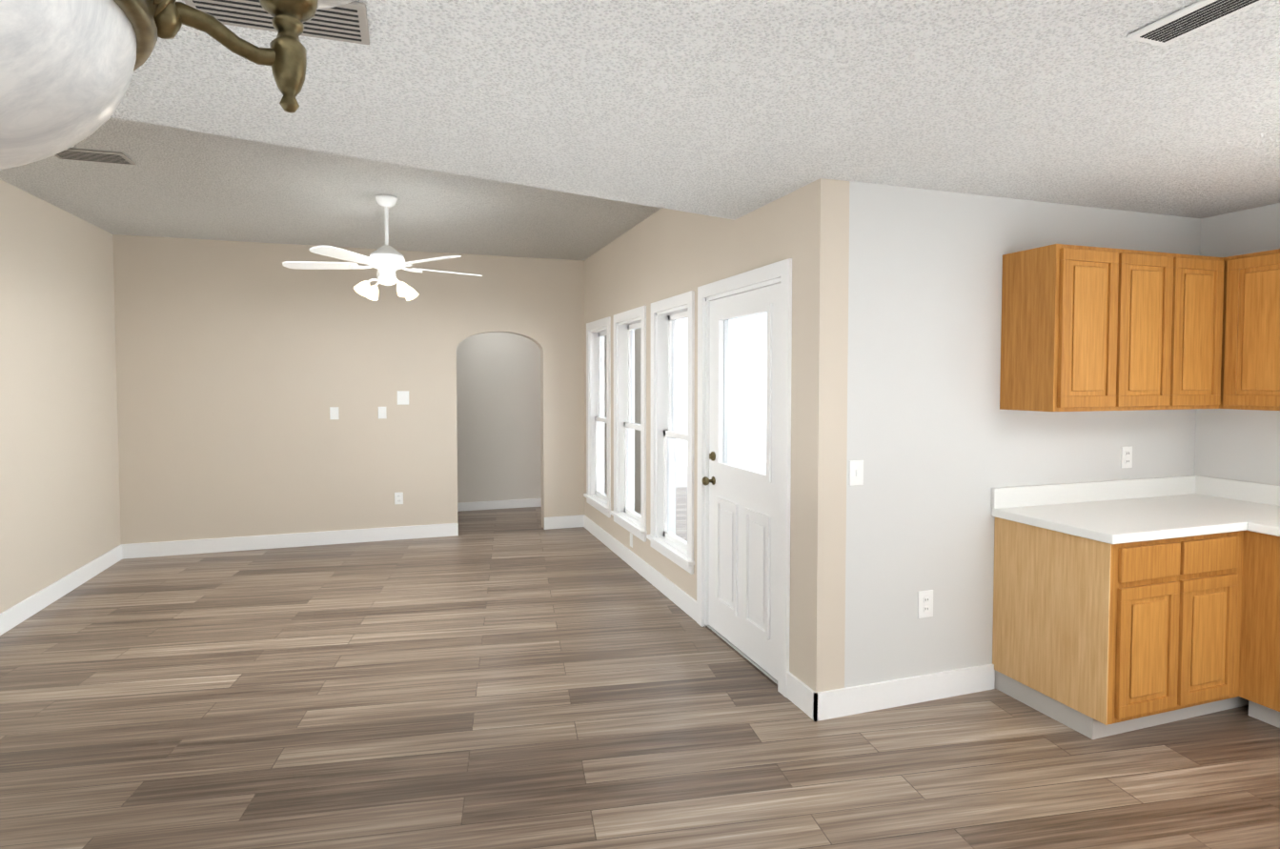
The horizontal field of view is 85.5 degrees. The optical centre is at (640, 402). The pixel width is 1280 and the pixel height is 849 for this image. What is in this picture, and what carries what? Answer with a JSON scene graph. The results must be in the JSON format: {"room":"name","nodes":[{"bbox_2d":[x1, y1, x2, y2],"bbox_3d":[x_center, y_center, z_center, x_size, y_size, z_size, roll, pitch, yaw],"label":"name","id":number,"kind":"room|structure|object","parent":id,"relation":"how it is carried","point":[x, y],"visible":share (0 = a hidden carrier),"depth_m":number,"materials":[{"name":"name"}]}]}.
{"room":"kitchen","nodes":[
{"label":"kitchen","id":0,"kind":"room"},
{"bbox_2d":[0,179,121,613],"bbox_3d":[-3.867,-0.022,3.865,0.150,2.880,4.610,-1,2,-19],"label":"wall","id":1,"kind":"structure","parent":0,"point":[59,497],"depth_m":4.87,"materials":[{"name":"beige paint"}]},
{"bbox_2d":[0,544,125,635],"bbox_3d":[-3.785,1.354,3.924,0.014,0.125,4.340,-1,2,-19],"label":"baseboard","id":2,"kind":"structure","parent":1,"relation":"attached to","point":[12,617],"depth_m":4.86,"materials":[{"name":"white wood"}]},
{"bbox_2d":[0,117,661,261],"bbox_3d":[-1.848,-1.454,4.494,4.410,0.140,4.610,-1,2,-19],"label":"ceiling","id":3,"kind":"structure","parent":0,"point":[176,183],"depth_m":4.77,"materials":[{"name":"white paint"}]},
{"bbox_2d":[54,148,136,164],"bbox_3d":[-3.010,-1.353,3.796,0.360,0.012,0.200,-1,2,-19],"label":"ceiling vent","id":4,"kind":"object","parent":3,"relation":"in","point":[95,155],"visible":0.79,"depth_m":3.79,"materials":[{"name":"white metal"}]},
{"bbox_2d":[282,194,482,301],"bbox_3d":[-1.735,-1.048,4.732,1.313,0.684,1.275,-1,2,-19],"label":"ceiling fan","id":5,"kind":"object","parent":3,"relation":"hanging from","point":[387,261],"visible":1,"depth_m":4.62,"materials":[{"name":"white metal"}]},
{"bbox_2d":[112,234,584,544],"bbox_3d":[-2.627,-0.116,6.631,4.260,2.880,0.150,-1,2,-19],"label":"wall","id":6,"kind":"structure","parent":0,"point":[242,368],"depth_m":6.40,"materials":[{"name":"beige paint"}]},
{"bbox_2d":[121,523,458,558],"bbox_3d":[-3.128,1.270,6.424,2.790,0.125,0.014,-1,2,-19],"label":"baseboard","id":7,"kind":"structure","parent":6,"relation":"attached to","point":[313,538],"depth_m":6.37,"materials":[{"name":"white wood"}]},
{"bbox_2d":[329,406,339,419],"bbox_3d":[-2.857,0.100,6.475,0.075,0.115,0.014,-1,2,-19],"label":"light switch","id":8,"kind":"object","parent":6,"relation":"attached to","point":[334,413],"visible":1,"depth_m":6.47,"materials":[{"name":"white plastic"}]},
{"bbox_2d":[378,406,386,418],"bbox_3d":[-2.459,0.095,6.608,0.075,0.115,0.014,-1,2,-19],"label":"light switch","id":9,"kind":"object","parent":6,"relation":"attached to","point":[382,414],"visible":1,"depth_m":6.61,"materials":[{"name":"white plastic"}]},
{"bbox_2d":[394,492,403,504],"bbox_3d":[-2.327,0.923,6.682,0.075,0.115,0.010,-1,2,-19],"label":"electrical outlet","id":10,"kind":"object","parent":6,"relation":"attached to","point":[398,497],"visible":1,"depth_m":6.68,"materials":[{"name":"white plastic"}]},
{"bbox_2d":[397,390,408,405],"bbox_3d":[-2.279,-0.047,6.664,0.110,0.130,0.014,-1,2,-19],"label":"switch","id":11,"kind":"object","parent":6,"relation":"attached to","point":[402,397],"visible":1,"depth_m":6.66,"materials":[{"name":"white plastic"}]},
{"bbox_2d":[544,514,583,529],"bbox_3d":[-0.800,1.243,7.203,0.400,0.125,0.014,-1,2,-19],"label":"baseboard","id":12,"kind":"structure","parent":6,"relation":"attached to","point":[567,521],"depth_m":7.20,"materials":[{"name":"white wood"}]},
{"bbox_2d":[456,327,641,514],"bbox_3d":[-1.725,-0.022,7.702,3.550,2.620,1.300,-1,2,-19],"label":"wall","id":13,"kind":"structure","parent":0,"point":[498,418],"depth_m":8.24,"materials":[{"name":"paint"}]},
{"bbox_2d":[0,487,1279,848],"bbox_3d":[-0.808,1.489,2.969,8.350,0.080,12.350,-1,2,-19],"label":"floor","id":14,"kind":"structure","parent":0,"point":[517,678],"depth_m":3.01,"materials":[{"name":"brown wood"}]},
{"bbox_2d":[992,517,1200,739],"bbox_3d":[2.084,1.005,3.241,0.469,0.870,0.617,-1,2,-19],"label":"base cabinet","id":15,"kind":"object","parent":14,"relation":"on","point":[1123,606],"depth_m":3.01,"materials":[{"name":"brown wood"}]},
{"bbox_2d":[991,494,1279,544],"bbox_3d":[2.527,0.545,3.368,1.448,0.040,0.628,-1,2,-19],"label":"countertop","id":16,"kind":"structure","parent":15,"relation":"on","point":[1110,520],"depth_m":3.26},
{"bbox_2d":[1193,528,1246,717],"bbox_3d":[2.387,1.001,3.342,0.422,0.870,0.617,-1,2,-19],"label":"base cabinet","id":17,"kind":"object","parent":14,"relation":"on","point":[1220,565],"depth_m":3.09,"materials":[{"name":"brown wood"}]},
{"bbox_2d":[1242,528,1279,728],"bbox_3d":[3.056,1.009,3.112,0.617,0.870,0.283,-1,2,-19],"label":"base cabinet","id":18,"kind":"object","parent":14,"relation":"on","point":[1261,625],"depth_m":3.08,"materials":[{"name":"brown wood"}]},
{"bbox_2d":[1246,517,1279,532],"bbox_3d":[3.403,0.590,2.045,0.628,0.040,2.441,-1,2,-19],"label":"countertop","id":19,"kind":"structure","parent":18,"relation":"on","point":[1271,524],"depth_m":3.07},
{"bbox_2d":[110,0,1279,220],"bbox_3d":[1.246,-1.152,0.602,5.900,0.480,6.728,-1,2,-19],"label":"ceiling","id":20,"kind":"structure","parent":0,"point":[730,109],"depth_m":2.20,"materials":[{"name":"white paint"}]},
{"bbox_2d":[0,0,353,169],"bbox_3d":[-0.493,-0.490,0.408,0.664,0.826,0.654,-1,2,-19],"label":"chandelier","id":21,"kind":"object","parent":20,"relation":"hanging from","point":[68,68],"visible":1,"depth_m":0.44,"materials":[{"name":"white glass"}]},
{"bbox_2d":[183,0,369,44],"bbox_3d":[-0.869,-0.940,1.668,0.400,0.012,0.200,-1,2,-19],"label":"ceiling vent","id":22,"kind":"object","parent":20,"relation":"in","point":[348,22],"visible":0.56,"depth_m":1.69,"materials":[{"name":"white metal"}]},
{"bbox_2d":[1126,0,1265,45],"bbox_3d":[1.385,-0.938,1.612,0.130,0.012,0.420,-1,2,-19],"label":"ceiling vent","id":23,"kind":"object","parent":20,"relation":"in","point":[1200,14],"visible":0.98,"depth_m":1.70,"materials":[{"name":"white metal"}]},
{"bbox_2d":[583,178,849,692],"bbox_3d":[0.156,-0.069,5.265,0.150,2.880,4.510,-1,2,-19],"label":"wall","id":24,"kind":"structure","parent":0,"point":[661,253],"depth_m":3.26,"materials":[{"name":"beige paint"}]},
{"bbox_2d":[583,316,610,517],"bbox_3d":[-0.350,0.122,6.711,0.195,1.830,0.870,-1,2,-19],"label":"window","id":25,"kind":"structure","parent":24,"relation":"in","point":[597,419],"depth_m":7.00,"materials":[{"name":"clear glass"}]},
{"bbox_2d":[609,305,647,542],"bbox_3d":[-0.035,0.153,5.773,0.195,1.830,0.870,-1,2,-19],"label":"window","id":26,"kind":"structure","parent":24,"relation":"in","point":[623,513],"depth_m":6.05,"materials":[{"name":"clear glass"}]},
{"bbox_2d":[629,532,632,548],"bbox_3d":[-0.074,1.140,5.741,0.010,0.110,0.070,-1,2,-19],"label":"outlet","id":27,"kind":"object","parent":24,"relation":"attached to","point":[631,539],"visible":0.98,"depth_m":5.73,"materials":[{"name":"white plastic"}]},
{"bbox_2d":[583,514,696,621],"bbox_3d":[-0.109,1.289,5.845,0.014,0.125,3.030,-1,2,-19],"label":"baseboard","id":28,"kind":"structure","parent":24,"relation":"attached to","point":[674,593],"depth_m":5.34,"materials":[{"name":"white wood"}]},
{"bbox_2d":[646,290,694,574],"bbox_3d":[0.273,0.185,4.854,0.195,1.830,0.830,-1,2,-19],"label":"window","id":29,"kind":"structure","parent":24,"relation":"in","point":[662,537],"depth_m":5.11,"materials":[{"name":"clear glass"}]},
{"bbox_2d":[701,283,780,680],"bbox_3d":[0.559,0.396,3.860,0.116,2.011,0.905,-1,2,-19],"label":"entry door","id":30,"kind":"structure","parent":24,"relation":"in","point":[743,555],"depth_m":3.83,"materials":[{"name":"white wood"}]},
{"bbox_2d":[696,258,792,697],"bbox_3d":[0.615,0.355,3.880,0.168,2.125,1.095,-1,2,-19],"label":"door frame","id":31,"kind":"structure","parent":24,"relation":"attached to","point":[774,274],"depth_m":3.61,"materials":[{"name":"wood"}]},
{"bbox_2d":[844,181,1200,688],"bbox_3d":[2.076,0.157,3.616,2.440,2.540,0.150,-1,2,-19],"label":"wall","id":32,"kind":"structure","parent":0,"point":[941,444],"depth_m":3.33,"materials":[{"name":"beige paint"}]},
{"bbox_2d":[849,460,863,486],"bbox_3d":[0.993,0.322,3.172,0.075,0.115,0.014,-1,2,-19],"label":"light switch","id":33,"kind":"object","parent":32,"relation":"attached to","point":[856,472],"visible":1,"depth_m":3.17,"materials":[{"name":"white plastic"}]},
{"bbox_2d":[808,663,995,721],"bbox_3d":[1.280,1.375,3.304,1.034,0.125,0.014,-1,2,-19],"label":"baseboard","id":34,"kind":"structure","parent":32,"relation":"attached to","point":[810,702],"depth_m":3.28,"materials":[{"name":"white wood"}]},
{"bbox_2d":[917,589,933,618],"bbox_3d":[1.372,0.967,3.323,0.085,0.130,0.010,-1,2,-19],"label":"outlet","id":35,"kind":"object","parent":32,"relation":"attached to","point":[924,603],"visible":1,"depth_m":3.32,"materials":[{"name":"white plastic"}]},
{"bbox_2d":[999,243,1137,411],"bbox_3d":[2.040,-0.344,3.338,0.436,0.760,0.317,-1,2,-19],"label":"upper cabinet","id":36,"kind":"object","parent":32,"relation":"attached to","point":[1088,329],"depth_m":3.21,"materials":[{"name":"brown wood"}]},
{"bbox_2d":[991,475,1197,509],"bbox_3d":[2.430,0.465,3.654,1.448,0.100,0.020,-1,2,-19],"label":"backsplash","id":37,"kind":"structure","parent":32,"relation":"attached to","point":[1094,491],"depth_m":3.62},
{"bbox_2d":[1120,446,1132,467],"bbox_3d":[2.614,0.293,3.716,0.075,0.115,0.010,-1,2,-19],"label":"outlet","id":38,"kind":"object","parent":32,"relation":"attached to","point":[1127,457],"visible":1,"depth_m":3.71,"materials":[{"name":"white plastic"}]},
{"bbox_2d":[1133,250,1167,410],"bbox_3d":[2.360,-0.348,3.445,0.483,0.760,0.317,-1,2,-19],"label":"upper cabinet","id":39,"kind":"object","parent":32,"relation":"attached to","point":[1150,288],"depth_m":3.31,"materials":[{"name":"brown wood"}]},
{"bbox_2d":[1163,252,1232,409],"bbox_3d":[2.688,-0.351,3.522,0.431,0.760,0.379,-1,2,-19],"label":"upper cabinet","id":40,"kind":"object","parent":32,"relation":"attached to","point":[1198,330],"depth_m":3.41,"materials":[{"name":"brown wood"}]},
{"bbox_2d":[1194,203,1279,486],"bbox_3d":[4.114,0.240,1.142,0.150,2.540,5.840,-1,2,-19],"label":"wall","id":41,"kind":"structure","parent":0,"point":[1239,445],"depth_m":3.67,"materials":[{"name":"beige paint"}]},
{"bbox_2d":[1197,475,1279,506],"bbox_3d":[3.595,0.507,2.427,0.020,0.100,3.048,-1,2,-19],"label":"backsplash","id":42,"kind":"structure","parent":41,"relation":"attached to","point":[1249,492],"depth_m":3.66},
{"bbox_2d":[1228,248,1279,410],"bbox_3d":[3.153,-0.338,3.166,0.370,0.760,0.754,-1,2,-19],"label":"upper cabinet","id":43,"kind":"object","parent":41,"relation":"attached to","point":[1254,353],"depth_m":3.33,"materials":[{"name":"brown wood"}]},
{"label":"outside","id":44,"kind":"structure","parent":0,"visible":0},
{"bbox_2d":[675,462,766,487],"bbox_3d":[3.542,1.449,5.032,6.090,0.100,16.000,-1,2,-19],"label":"ground","id":45,"kind":"structure","parent":44,"point":[755,466],"depth_m":11.94,"materials":[{"name":"white"}]}
]}

